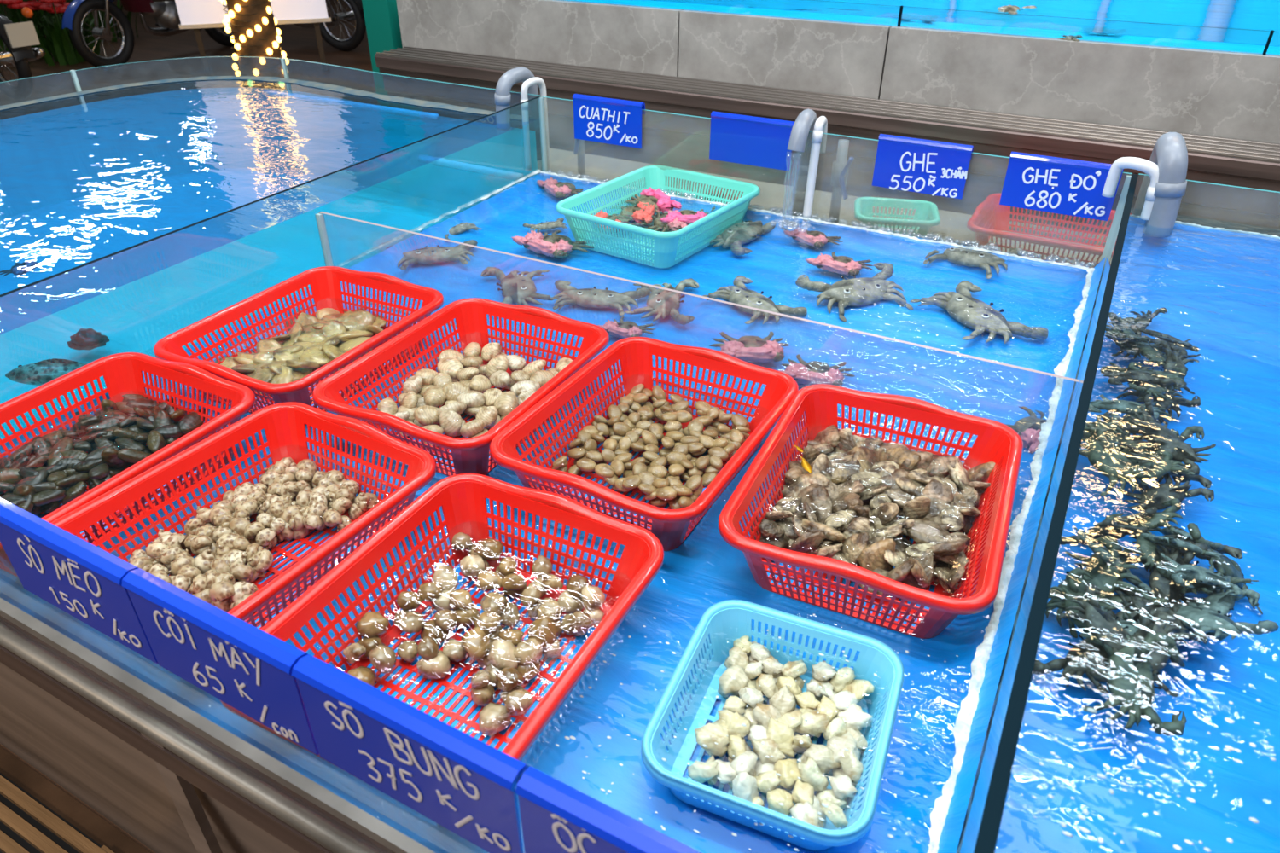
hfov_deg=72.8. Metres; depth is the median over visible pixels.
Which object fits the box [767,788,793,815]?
clam
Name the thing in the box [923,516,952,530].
oyster
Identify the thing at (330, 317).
clam
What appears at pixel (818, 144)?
pipe
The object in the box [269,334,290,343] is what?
clam
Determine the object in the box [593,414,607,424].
clam
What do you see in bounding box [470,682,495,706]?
clam
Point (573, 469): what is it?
clam
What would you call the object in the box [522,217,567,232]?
crab
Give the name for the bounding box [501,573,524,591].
clam
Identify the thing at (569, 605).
clam
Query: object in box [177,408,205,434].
mussel
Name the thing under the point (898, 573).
oyster
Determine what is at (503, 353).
clam
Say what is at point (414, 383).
clam
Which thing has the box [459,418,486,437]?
clam
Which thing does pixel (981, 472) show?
oyster
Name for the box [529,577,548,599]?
clam
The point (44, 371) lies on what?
fish
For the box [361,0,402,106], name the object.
post
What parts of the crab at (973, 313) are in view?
leg, leg, leg, leg, leg, leg, leg, leg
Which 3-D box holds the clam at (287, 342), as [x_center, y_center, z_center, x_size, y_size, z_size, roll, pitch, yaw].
[-0.705,-0.160,1.800,0.077,0.024,0.060,10,34,15]
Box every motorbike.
[0,6,45,100]
[62,0,234,69]
[220,0,366,51]
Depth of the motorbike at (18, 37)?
6.30 m
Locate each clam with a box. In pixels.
[215,355,240,373]
[231,349,256,356]
[231,364,255,372]
[232,352,255,364]
[244,361,274,383]
[251,350,275,365]
[255,366,293,395]
[256,338,283,353]
[260,360,287,368]
[267,362,304,379]
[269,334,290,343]
[273,345,303,361]
[280,344,303,354]
[281,338,293,346]
[285,310,319,331]
[285,359,320,369]
[286,323,303,343]
[292,341,318,351]
[296,331,325,342]
[298,342,331,366]
[300,368,313,376]
[302,321,325,333]
[309,320,326,329]
[315,308,345,319]
[316,331,343,350]
[320,313,351,331]
[320,320,346,338]
[321,344,342,360]
[335,331,373,342]
[336,336,371,353]
[340,308,363,318]
[340,308,376,331]
[343,642,366,663]
[347,666,376,686]
[354,611,389,638]
[356,636,382,659]
[364,325,383,335]
[367,643,396,674]
[372,313,386,327]
[377,397,397,414]
[392,411,410,420]
[394,610,414,626]
[396,405,417,422]
[396,591,422,610]
[396,640,418,663]
[397,392,422,406]
[398,611,424,633]
[400,419,415,436]
[401,391,418,408]
[402,375,422,393]
[413,405,439,425]
[413,418,439,427]
[414,368,437,384]
[416,396,439,407]
[416,636,439,661]
[416,650,451,680]
[417,384,434,396]
[417,581,443,601]
[419,620,450,642]
[422,424,443,434]
[423,385,446,407]
[430,589,454,611]
[432,372,452,387]
[432,564,458,590]
[433,609,456,632]
[436,349,464,360]
[436,356,463,379]
[437,401,466,417]
[439,409,462,435]
[442,381,470,401]
[442,639,466,662]
[443,418,465,436]
[444,400,462,413]
[448,589,472,610]
[451,532,471,551]
[452,603,480,629]
[455,366,479,380]
[456,390,485,407]
[459,357,480,368]
[459,378,471,390]
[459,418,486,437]
[459,554,486,577]
[460,626,489,660]
[462,354,483,367]
[463,342,481,357]
[464,404,486,416]
[464,553,489,577]
[467,541,486,560]
[468,428,488,438]
[469,374,491,393]
[470,669,491,689]
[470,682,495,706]
[473,538,503,561]
[473,610,501,635]
[475,406,498,427]
[475,414,500,430]
[476,570,502,591]
[477,365,486,376]
[477,640,494,669]
[478,703,511,736]
[479,593,508,610]
[481,343,501,360]
[481,592,505,616]
[482,388,501,407]
[484,354,508,378]
[484,663,500,689]
[486,351,507,362]
[487,639,517,669]
[488,370,511,388]
[488,624,503,641]
[493,390,517,417]
[494,565,516,577]
[495,666,524,692]
[497,628,524,646]
[498,556,517,577]
[500,601,520,627]
[500,685,525,703]
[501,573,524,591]
[501,580,527,599]
[504,378,516,389]
[504,690,533,715]
[506,354,525,370]
[510,370,531,383]
[510,380,540,396]
[513,638,542,666]
[516,659,540,681]
[517,389,535,406]
[519,582,541,606]
[522,360,546,375]
[527,599,542,619]
[527,613,557,651]
[529,370,554,387]
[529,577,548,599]
[531,555,552,578]
[537,598,563,622]
[541,574,563,589]
[541,639,561,658]
[546,367,558,375]
[552,455,566,469]
[552,460,568,466]
[552,465,567,471]
[554,619,562,639]
[555,357,573,372]
[557,589,585,614]
[560,613,588,637]
[565,573,592,599]
[566,448,586,459]
[568,438,581,448]
[568,464,581,475]
[569,611,593,632]
[573,457,581,465]
[576,429,592,446]
[576,458,596,471]
[580,584,605,610]
[582,425,599,434]
[582,608,604,625]
[583,439,597,451]
[585,450,603,462]
[590,433,605,442]
[591,420,609,428]
[591,460,606,471]
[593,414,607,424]
[594,423,610,436]
[594,464,614,478]
[600,448,616,463]
[603,437,617,451]
[604,474,618,486]
[607,404,622,418]
[607,415,620,425]
[609,426,614,436]
[609,435,622,442]
[610,459,624,476]
[612,422,632,436]
[612,453,632,463]
[613,448,629,455]
[614,477,632,492]
[617,402,629,413]
[618,395,633,407]
[618,436,632,450]
[619,413,628,422]
[622,418,636,429]
[622,470,632,477]
[622,475,641,488]
[623,461,633,470]
[625,430,639,443]
[625,471,633,477]
[626,408,634,414]
[628,412,640,424]
[629,384,644,395]
[629,401,641,412]
[630,442,645,450]
[631,438,646,452]
[631,457,645,467]
[632,393,648,402]
[632,427,643,436]
[632,462,647,475]
[635,420,651,430]
[637,408,653,418]
[638,405,652,412]
[638,471,655,485]
[638,483,657,494]
[639,415,650,421]
[640,430,658,446]
[641,388,652,397]
[641,401,654,411]
[642,451,660,461]
[642,456,651,464]
[643,444,658,453]
[645,491,657,500]
[646,465,668,478]
[648,423,663,435]
[649,456,667,466]
[650,395,657,401]
[651,384,666,400]
[651,399,666,407]
[651,478,669,488]
[651,497,668,506]
[653,407,664,420]
[654,433,663,441]
[655,423,665,431]
[656,486,676,500]
[658,448,672,457]
[660,406,674,413]
[661,404,671,408]
[661,412,678,421]
[661,436,674,448]
[663,420,682,431]
[665,430,684,441]
[665,450,687,465]
[666,476,682,486]
[668,463,685,476]
[668,495,680,509]
[669,394,684,403]
[669,484,692,495]
[671,400,689,412]
[671,403,690,412]
[672,443,689,454]
[675,410,692,423]
[677,495,694,508]
[679,436,699,443]
[679,471,689,481]
[680,459,694,469]
[682,427,690,436]
[685,474,702,491]
[686,418,703,432]
[686,442,703,453]
[686,453,692,460]
[686,494,698,501]
[687,465,703,477]
[687,760,718,783]
[688,447,706,456]
[689,430,702,437]
[689,457,698,462]
[692,482,703,497]
[694,401,712,413]
[694,455,709,469]
[694,722,729,757]
[695,415,713,425]
[696,410,706,416]
[698,435,714,448]
[701,472,717,486]
[702,429,718,438]
[704,425,719,435]
[704,464,721,473]
[705,750,716,756]
[705,755,717,785]
[706,407,719,419]
[708,447,728,460]
[709,455,722,469]
[710,419,724,428]
[712,437,727,448]
[713,709,751,741]
[714,759,737,784]
[715,408,729,423]
[716,423,731,433]
[717,665,750,698]
[718,413,733,421]
[719,431,731,439]
[721,696,747,715]
[722,443,735,454]
[723,450,737,461]
[723,645,748,669]
[727,438,740,450]
[727,734,746,759]
[727,741,751,762]
[729,429,744,443]
[729,750,757,776]
[731,413,748,427]
[731,429,750,438]
[732,772,758,802]
[733,635,752,654]
[734,425,750,433]
[738,687,764,709]
[742,705,758,727]
[744,661,763,679]
[744,679,756,689]
[746,643,760,663]
[747,725,767,742]
[750,641,770,662]
[751,703,781,728]
[751,738,785,764]
[752,796,764,807]
[754,759,775,776]
[755,770,781,793]
[756,674,779,698]
[758,672,782,683]
[760,654,784,674]
[766,716,794,759]
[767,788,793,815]
[768,685,796,715]
[773,758,801,789]
[775,676,802,695]
[776,710,802,733]
[781,659,807,679]
[789,801,822,828]
[791,734,812,754]
[791,779,814,805]
[793,692,820,709]
[794,676,804,689]
[795,709,829,738]
[797,753,803,769]
[799,757,828,791]
[801,743,840,774]
[806,678,837,702]
[806,680,828,697]
[811,660,837,680]
[812,795,826,827]
[815,789,847,808]
[816,695,838,723]
[820,799,848,828]
[822,717,846,741]
[826,731,861,769]
[828,774,857,800]
[829,667,855,692]
[830,690,858,711]
[832,768,855,786]
[836,703,872,731]
[838,747,863,784]
[841,680,874,703]
[845,728,867,752]
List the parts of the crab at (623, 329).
leg, leg, leg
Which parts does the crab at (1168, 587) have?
leg, leg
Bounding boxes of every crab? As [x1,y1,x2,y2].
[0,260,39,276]
[386,239,477,270]
[419,222,482,239]
[480,267,559,305]
[510,230,593,258]
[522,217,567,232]
[536,176,582,198]
[552,279,650,316]
[591,209,648,233]
[597,316,655,338]
[610,201,654,224]
[617,187,681,216]
[624,278,699,325]
[645,209,686,232]
[658,209,709,225]
[696,189,740,211]
[700,275,807,324]
[709,220,788,255]
[709,331,789,363]
[779,354,855,386]
[784,226,843,247]
[795,262,913,321]
[804,251,873,275]
[909,280,1048,343]
[923,231,1023,279]
[997,4,1036,16]
[1005,406,1046,453]
[1032,610,1116,693]
[1045,535,1150,638]
[1046,567,1134,634]
[1058,34,1082,41]
[1058,583,1131,671]
[1059,518,1156,546]
[1064,547,1151,572]
[1072,525,1151,594]
[1079,423,1165,496]
[1080,589,1170,633]
[1080,632,1186,736]
[1082,413,1153,465]
[1085,421,1145,434]
[1085,507,1156,532]
[1088,395,1161,418]
[1089,599,1207,697]
[1097,593,1167,610]
[1099,605,1184,658]
[1100,362,1174,389]
[1101,366,1186,388]
[1101,395,1176,436]
[1104,331,1155,343]
[1105,317,1140,359]
[1105,498,1182,541]
[1108,312,1143,358]
[1110,413,1149,494]
[1116,331,1166,357]
[1116,366,1200,423]
[1116,473,1214,511]
[1118,579,1200,642]
[1119,403,1192,468]
[1121,519,1173,580]
[1122,341,1187,371]
[1125,442,1211,488]
[1128,361,1186,389]
[1128,383,1180,401]
[1128,526,1243,562]
[1129,307,1167,337]
[1132,424,1215,475]
[1132,435,1156,452]
[1134,449,1194,485]
[1134,587,1207,667]
[1136,541,1211,604]
[1137,327,1192,348]
[1138,335,1198,352]
[1138,394,1162,424]
[1140,533,1227,561]
[1149,545,1227,595]
[1152,383,1192,424]
[1154,527,1224,550]
[1156,340,1198,394]
[1156,425,1204,483]
[1160,552,1243,596]
[1163,338,1200,364]
[1175,597,1279,639]
[1180,572,1259,594]
[1186,523,1262,614]
[1197,588,1260,640]
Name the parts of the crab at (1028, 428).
leg, leg, leg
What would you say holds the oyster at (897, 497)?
on the oyster at (899, 514)
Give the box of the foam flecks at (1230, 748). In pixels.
[1031,551,1275,852]
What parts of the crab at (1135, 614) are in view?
leg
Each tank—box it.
[0,95,1138,852]
[559,0,1279,55]
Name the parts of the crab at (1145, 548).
leg, leg, leg, leg, leg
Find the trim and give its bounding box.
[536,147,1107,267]
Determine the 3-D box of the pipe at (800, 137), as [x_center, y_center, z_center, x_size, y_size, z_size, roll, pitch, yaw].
[0.431,-0.660,2.363,0.050,0.389,0.206,11,34,16]
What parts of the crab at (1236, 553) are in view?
leg, leg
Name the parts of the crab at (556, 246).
leg, leg, leg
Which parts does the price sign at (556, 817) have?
plate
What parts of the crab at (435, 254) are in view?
leg, leg, leg, leg, leg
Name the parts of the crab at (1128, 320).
leg, leg, leg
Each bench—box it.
[0,773,114,852]
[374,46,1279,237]
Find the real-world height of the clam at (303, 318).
0.048 m
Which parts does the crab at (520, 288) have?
leg, leg, leg, leg, leg, leg, leg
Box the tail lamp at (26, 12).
[21,6,33,17]
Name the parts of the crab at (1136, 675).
leg, leg, leg, leg, leg, leg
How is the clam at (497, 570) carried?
in the basket at (462, 497)
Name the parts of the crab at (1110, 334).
leg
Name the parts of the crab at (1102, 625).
leg, leg, leg, leg, leg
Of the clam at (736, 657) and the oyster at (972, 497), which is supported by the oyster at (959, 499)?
the oyster at (972, 497)
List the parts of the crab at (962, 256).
leg, leg, leg, leg, leg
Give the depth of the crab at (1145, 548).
1.17 m
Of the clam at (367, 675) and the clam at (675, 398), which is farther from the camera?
the clam at (675, 398)
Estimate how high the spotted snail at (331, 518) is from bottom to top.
0.029 m
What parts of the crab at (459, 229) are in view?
leg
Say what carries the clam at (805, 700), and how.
in the basket at (725, 622)
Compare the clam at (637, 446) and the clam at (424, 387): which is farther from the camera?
the clam at (424, 387)
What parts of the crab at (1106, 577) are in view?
leg, leg, leg, leg, leg, leg, leg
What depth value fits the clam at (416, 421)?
1.55 m
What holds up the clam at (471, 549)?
in the basket at (462, 497)
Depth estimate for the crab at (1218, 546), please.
1.21 m
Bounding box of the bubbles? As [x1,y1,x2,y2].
[547,169,1097,267]
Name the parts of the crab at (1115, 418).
leg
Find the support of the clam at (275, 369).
in the basket at (324, 282)
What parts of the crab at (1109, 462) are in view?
leg, leg, leg, leg, leg, leg, leg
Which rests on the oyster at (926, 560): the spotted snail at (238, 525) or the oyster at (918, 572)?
the oyster at (918, 572)
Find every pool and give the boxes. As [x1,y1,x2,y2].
[0,56,539,439]
[994,173,1279,852]
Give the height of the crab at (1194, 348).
0.035 m
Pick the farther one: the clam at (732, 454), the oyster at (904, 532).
the clam at (732, 454)
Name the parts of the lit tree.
bulb, bulb, bulb, bulb, bulb, bulb, bulb, bulb, bulb, bulb, bulb, bulb, bulb, bulb, bulb, bulb, bulb, bulb, bulb, bulb, bulb, bulb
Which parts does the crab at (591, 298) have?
leg, leg, leg, leg, leg, leg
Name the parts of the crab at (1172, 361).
leg, leg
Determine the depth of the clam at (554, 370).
1.70 m
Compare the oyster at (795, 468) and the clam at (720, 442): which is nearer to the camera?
the oyster at (795, 468)
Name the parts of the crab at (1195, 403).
leg, leg, leg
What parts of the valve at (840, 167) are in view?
lever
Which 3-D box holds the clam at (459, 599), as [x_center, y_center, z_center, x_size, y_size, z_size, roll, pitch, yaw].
[-0.238,0.232,1.155,0.033,0.029,0.033,5,33,7]
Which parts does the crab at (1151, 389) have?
leg, leg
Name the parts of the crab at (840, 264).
leg, leg, leg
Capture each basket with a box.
[0,352,255,576]
[50,401,436,629]
[153,266,443,413]
[219,473,663,782]
[312,297,609,476]
[489,337,798,551]
[555,165,760,267]
[640,599,904,850]
[718,384,1023,639]
[854,197,940,238]
[966,193,1132,268]
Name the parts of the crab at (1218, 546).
leg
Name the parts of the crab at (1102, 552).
leg, leg, leg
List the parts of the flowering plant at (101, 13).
blade, blade, blade, blade, blade, blade, blade, blade, blade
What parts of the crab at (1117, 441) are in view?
leg, leg, leg, leg, leg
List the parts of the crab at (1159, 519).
leg, leg, leg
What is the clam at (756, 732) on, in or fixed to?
in the basket at (725, 622)
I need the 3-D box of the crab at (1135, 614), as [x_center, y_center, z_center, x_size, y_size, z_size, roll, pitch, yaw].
[0.612,0.254,1.099,0.082,0.069,0.070,-19,37,-27]
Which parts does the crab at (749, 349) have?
leg, leg, leg, leg, leg, leg, leg, leg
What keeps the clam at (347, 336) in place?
in the basket at (324, 282)
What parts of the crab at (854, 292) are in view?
leg, leg, leg, leg, leg, leg, leg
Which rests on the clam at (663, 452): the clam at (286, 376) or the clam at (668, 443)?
the clam at (668, 443)
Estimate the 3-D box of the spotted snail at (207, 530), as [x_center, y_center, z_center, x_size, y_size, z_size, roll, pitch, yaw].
[-0.638,0.158,1.277,0.031,0.024,0.027,-21,38,-29]
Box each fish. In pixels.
[5,358,87,385]
[66,327,109,350]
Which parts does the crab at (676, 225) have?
leg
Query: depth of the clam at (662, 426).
1.55 m
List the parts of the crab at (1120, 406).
leg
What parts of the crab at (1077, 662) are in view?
leg, leg, leg, leg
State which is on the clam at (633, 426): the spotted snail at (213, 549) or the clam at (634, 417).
the clam at (634, 417)
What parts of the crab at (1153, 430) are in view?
leg, leg, leg, leg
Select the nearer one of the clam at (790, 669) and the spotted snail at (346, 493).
the clam at (790, 669)
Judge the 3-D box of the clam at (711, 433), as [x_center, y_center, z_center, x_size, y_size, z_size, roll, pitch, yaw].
[0.122,0.013,1.506,0.029,0.020,0.030,-6,33,-9]
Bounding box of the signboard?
[174,0,331,76]
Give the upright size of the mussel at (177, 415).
0.026 m
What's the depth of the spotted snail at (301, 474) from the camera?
1.38 m
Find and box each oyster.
[750,517,790,548]
[758,517,785,538]
[763,510,793,520]
[772,496,802,512]
[773,517,798,540]
[778,472,829,498]
[784,460,809,484]
[787,530,826,552]
[788,538,794,546]
[791,506,804,517]
[791,512,805,536]
[797,482,831,523]
[800,440,820,445]
[801,518,847,542]
[802,444,820,465]
[802,501,818,522]
[805,539,833,554]
[808,478,839,503]
[809,453,832,481]
[811,443,833,453]
[813,543,843,557]
[814,424,840,447]
[820,544,849,563]
[824,508,856,531]
[825,452,837,460]
[829,450,853,468]
[831,428,856,454]
[831,459,860,484]
[831,491,862,514]
[831,541,841,545]
[837,480,865,494]
[838,532,871,564]
[842,517,872,539]
[849,446,879,471]
[849,504,869,518]
[850,471,883,488]
[852,435,866,442]
[855,435,884,450]
[857,538,896,571]
[858,483,891,501]
[858,583,889,596]
[862,499,871,506]
[867,536,886,545]
[868,502,899,525]
[869,460,899,477]
[869,493,892,510]
[870,517,902,538]
[871,567,893,575]
[872,524,904,538]
[876,442,907,453]
[878,448,920,471]
[878,469,909,494]
[882,488,915,508]
[884,549,909,567]
[884,560,913,581]
[886,518,914,528]
[892,536,912,551]
[895,476,925,497]
[896,496,918,519]
[896,517,907,535]
[900,451,933,471]
[900,549,935,589]
[902,496,930,519]
[902,543,936,558]
[905,518,949,544]
[907,471,936,485]
[907,558,930,587]
[909,468,926,479]
[912,450,940,462]
[916,542,956,564]
[919,479,954,517]
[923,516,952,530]
[924,455,960,477]
[924,475,957,494]
[926,539,965,559]
[933,559,948,584]
[934,567,963,593]
[936,567,958,590]
[937,531,971,546]
[940,459,958,489]
[940,501,965,532]
[944,560,965,587]
[947,460,970,490]
[948,550,968,570]
[953,492,975,535]
[957,481,990,494]
[959,506,980,516]
[960,485,980,507]
[966,461,995,482]
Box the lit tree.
[219,0,290,89]
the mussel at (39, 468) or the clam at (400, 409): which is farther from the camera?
the clam at (400, 409)
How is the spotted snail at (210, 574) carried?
in the basket at (283, 424)
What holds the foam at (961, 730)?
on the water
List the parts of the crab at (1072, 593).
leg, leg, leg, leg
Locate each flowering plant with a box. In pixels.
[0,0,62,58]
[0,0,83,34]
[0,0,105,65]
[42,0,138,41]
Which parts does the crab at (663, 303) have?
leg, leg, leg, leg, leg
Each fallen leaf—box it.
[794,445,802,453]
[799,455,812,472]
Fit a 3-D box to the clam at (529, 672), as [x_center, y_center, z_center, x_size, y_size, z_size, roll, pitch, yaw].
[-0.144,0.301,1.081,0.040,0.032,0.039,1,33,0]
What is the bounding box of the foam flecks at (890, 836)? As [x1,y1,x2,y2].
[555,605,964,851]
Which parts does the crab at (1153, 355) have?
leg, leg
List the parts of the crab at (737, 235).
leg, leg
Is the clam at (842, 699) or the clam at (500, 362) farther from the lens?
the clam at (500, 362)
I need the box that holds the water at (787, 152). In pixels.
[781,151,802,222]
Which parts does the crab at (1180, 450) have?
leg, leg, leg, leg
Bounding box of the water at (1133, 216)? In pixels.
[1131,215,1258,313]
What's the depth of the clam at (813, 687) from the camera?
1.03 m
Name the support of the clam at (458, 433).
in the basket at (471, 455)
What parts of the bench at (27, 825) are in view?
rail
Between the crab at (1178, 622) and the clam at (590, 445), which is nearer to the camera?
the crab at (1178, 622)
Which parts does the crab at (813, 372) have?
leg, leg, leg, leg, leg, leg, leg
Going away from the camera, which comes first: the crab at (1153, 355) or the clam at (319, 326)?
the crab at (1153, 355)
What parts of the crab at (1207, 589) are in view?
leg, leg, leg, leg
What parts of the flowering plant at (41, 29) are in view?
blade, blade, blade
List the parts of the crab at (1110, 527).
leg, leg, leg, leg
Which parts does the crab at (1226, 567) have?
leg, leg, leg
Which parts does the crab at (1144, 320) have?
leg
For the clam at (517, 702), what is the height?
0.026 m
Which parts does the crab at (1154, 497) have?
leg, leg, leg, leg, leg, leg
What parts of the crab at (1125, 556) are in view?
leg, leg, leg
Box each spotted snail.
[128,549,146,563]
[129,557,153,572]
[145,539,168,563]
[145,555,162,564]
[148,563,171,575]
[151,569,172,583]
[157,529,177,542]
[158,546,182,564]
[162,550,189,570]
[166,533,186,548]
[169,556,194,575]
[170,573,192,592]
[174,548,191,559]
[177,564,202,583]
[180,535,191,553]
[183,534,197,548]
[184,517,205,535]
[187,574,207,594]
[190,535,213,556]
[191,587,211,604]
[194,547,215,573]
[195,506,213,523]
[195,524,216,537]
[204,522,215,526]
[204,570,217,587]
[208,581,234,602]
[209,506,232,528]
[210,542,216,555]
[210,557,230,573]
[210,571,236,586]
[210,599,231,612]
[212,500,234,513]
[212,525,232,541]
[213,514,233,528]
[215,532,242,548]
[215,544,238,558]
[222,490,236,501]
[226,550,247,564]
[228,517,250,535]
[228,557,253,581]
[229,581,254,603]
[230,494,249,511]
[230,593,252,609]
[232,510,250,522]
[232,535,250,552]
[233,482,253,495]
[234,499,259,515]
[244,521,266,539]
[244,542,267,561]
[246,488,267,506]
[246,563,264,582]
[247,549,273,572]
[250,536,255,544]
[253,482,267,493]
[254,585,258,593]
[255,528,276,547]
[256,512,273,527]
[258,471,279,488]
[258,494,280,514]
[263,460,286,474]
[264,535,277,549]
[267,482,282,495]
[268,500,291,517]
[269,517,285,534]
[273,472,296,484]
[276,522,293,541]
[278,505,302,523]
[279,481,300,500]
[279,495,292,503]
[280,457,296,467]
[283,466,298,482]
[286,512,304,530]
[291,526,309,540]
[294,469,313,483]
[294,480,311,492]
[295,489,314,506]
[296,459,317,476]
[297,506,310,517]
[302,512,322,529]
[306,502,328,518]
[308,493,327,506]
[312,471,326,485]
[313,485,330,505]
[314,519,326,530]
[318,477,336,486]
[321,509,342,527]
[324,470,344,484]
[326,483,342,501]
[327,500,347,511]
[331,497,352,514]
[334,488,354,503]
[337,479,346,486]
[337,515,351,531]
[340,480,359,494]
[348,503,365,520]
[354,492,370,511]
[366,492,378,509]
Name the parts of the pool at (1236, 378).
glass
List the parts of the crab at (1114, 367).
leg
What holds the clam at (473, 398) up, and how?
on the clam at (471, 411)
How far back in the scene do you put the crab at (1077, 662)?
1.04 m
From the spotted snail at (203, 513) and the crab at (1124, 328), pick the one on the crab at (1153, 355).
the crab at (1124, 328)
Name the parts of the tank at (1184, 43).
glass panel, glass panel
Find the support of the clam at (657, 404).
in the basket at (672, 527)
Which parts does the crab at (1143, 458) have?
leg, leg, leg, leg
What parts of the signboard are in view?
board leg, panel, frame, board leg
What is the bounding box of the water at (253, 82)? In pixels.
[62,80,295,122]
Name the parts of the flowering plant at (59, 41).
flower, flower, flower, flower, blade, blade, blade, blade, blade, flower, blade, flower, flower, blade, flower, blade, blade, blade, blade, flower, blade, blade, blade, blade, blade, blade, blade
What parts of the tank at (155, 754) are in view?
plate, frame rail, rail, glass panel, glass panel, glass panel, glass panel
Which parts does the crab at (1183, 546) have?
leg, leg, leg, leg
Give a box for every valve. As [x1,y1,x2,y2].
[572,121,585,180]
[828,139,854,223]
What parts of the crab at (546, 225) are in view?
leg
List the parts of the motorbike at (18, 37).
number plate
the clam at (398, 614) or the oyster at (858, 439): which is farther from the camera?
the oyster at (858, 439)
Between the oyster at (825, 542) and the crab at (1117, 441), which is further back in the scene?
the crab at (1117, 441)
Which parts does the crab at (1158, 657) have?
leg, leg, leg, leg, leg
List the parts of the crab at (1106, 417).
leg, leg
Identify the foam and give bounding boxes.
[0,75,534,120]
[336,169,540,267]
[539,170,1088,269]
[927,267,1094,852]
[967,312,1092,806]
[1129,214,1279,238]
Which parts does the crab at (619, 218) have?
leg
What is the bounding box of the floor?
[0,0,378,852]
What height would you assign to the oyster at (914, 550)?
0.022 m
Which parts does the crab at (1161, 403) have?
leg, leg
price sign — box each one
[0,497,157,663]
[121,568,319,755]
[291,654,529,852]
[515,767,700,852]
[572,93,645,148]
[709,111,794,171]
[872,133,973,199]
[999,151,1123,221]
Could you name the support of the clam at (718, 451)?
in the basket at (672, 527)
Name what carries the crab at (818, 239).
on the tank at (155, 754)
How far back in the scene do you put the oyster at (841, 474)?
1.38 m
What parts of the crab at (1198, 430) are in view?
leg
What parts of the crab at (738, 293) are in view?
leg, leg, leg, leg, leg, leg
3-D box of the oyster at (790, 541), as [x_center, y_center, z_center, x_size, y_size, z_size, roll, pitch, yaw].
[0.234,0.176,1.280,0.029,0.015,0.043,-13,35,-20]
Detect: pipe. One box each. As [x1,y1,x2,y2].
[261,89,439,119]
[418,154,523,181]
[494,66,541,161]
[520,77,550,172]
[787,109,816,216]
[802,116,827,221]
[1101,157,1158,220]
[1131,132,1187,238]
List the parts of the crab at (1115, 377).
leg, leg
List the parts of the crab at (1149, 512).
leg, leg, leg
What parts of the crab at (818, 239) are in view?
leg, leg, leg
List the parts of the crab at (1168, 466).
leg, leg, leg, leg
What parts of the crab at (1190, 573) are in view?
leg, leg, leg, leg, leg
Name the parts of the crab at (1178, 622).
leg, leg, leg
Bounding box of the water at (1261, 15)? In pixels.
[649,0,1279,46]
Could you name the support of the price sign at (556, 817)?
attached to the tank at (155, 754)
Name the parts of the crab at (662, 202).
leg, leg, leg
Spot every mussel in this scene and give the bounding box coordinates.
[0,457,13,469]
[0,468,23,484]
[0,482,16,493]
[0,494,26,506]
[6,441,33,462]
[10,454,31,468]
[12,484,35,495]
[14,469,47,488]
[17,467,39,478]
[17,493,34,512]
[23,453,49,469]
[28,452,35,463]
[30,482,67,493]
[32,436,52,465]
[32,489,67,506]
[33,505,41,516]
[34,466,45,471]
[37,463,68,476]
[41,428,68,439]
[41,500,59,512]
[44,438,60,448]
[46,436,73,465]
[46,471,67,482]
[54,472,89,487]
[55,458,81,469]
[59,449,88,460]
[60,430,78,437]
[60,481,87,505]
[63,468,88,477]
[69,416,102,437]
[70,458,109,471]
[72,439,92,452]
[73,430,86,435]
[74,411,94,421]
[79,430,107,444]
[83,444,119,461]
[84,416,121,435]
[87,478,94,489]
[88,463,110,479]
[90,474,111,487]
[91,442,95,449]
[93,409,127,420]
[94,437,114,448]
[100,399,119,411]
[100,425,130,440]
[100,448,126,468]
[108,468,125,477]
[110,428,139,442]
[115,437,145,451]
[116,401,136,414]
[116,414,139,428]
[117,448,151,463]
[122,394,156,402]
[123,462,135,469]
[125,398,161,409]
[128,424,151,433]
[133,407,151,418]
[133,432,148,442]
[135,417,154,430]
[142,447,152,453]
[143,408,153,422]
[145,430,164,453]
[148,424,182,439]
[150,398,174,416]
[152,406,174,423]
[152,409,172,429]
[164,404,180,424]
[165,423,179,444]
[169,409,186,419]
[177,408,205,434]
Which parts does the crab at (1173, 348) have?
leg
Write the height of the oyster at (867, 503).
0.035 m
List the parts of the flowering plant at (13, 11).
blade, blade, blade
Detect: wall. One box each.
[393,102,1279,232]
[396,0,1279,144]
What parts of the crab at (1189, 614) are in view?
leg, leg, leg, leg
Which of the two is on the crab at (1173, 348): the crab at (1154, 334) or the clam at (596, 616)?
the crab at (1154, 334)
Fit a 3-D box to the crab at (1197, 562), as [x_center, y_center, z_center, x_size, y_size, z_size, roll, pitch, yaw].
[0.748,0.201,1.174,0.113,0.059,0.081,8,33,12]
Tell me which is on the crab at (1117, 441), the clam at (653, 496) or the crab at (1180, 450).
the crab at (1180, 450)
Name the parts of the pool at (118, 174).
curved glass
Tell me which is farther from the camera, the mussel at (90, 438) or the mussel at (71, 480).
the mussel at (90, 438)
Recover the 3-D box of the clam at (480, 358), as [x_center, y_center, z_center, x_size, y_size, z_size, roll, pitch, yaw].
[-0.339,-0.132,1.752,0.056,0.028,0.049,17,37,25]

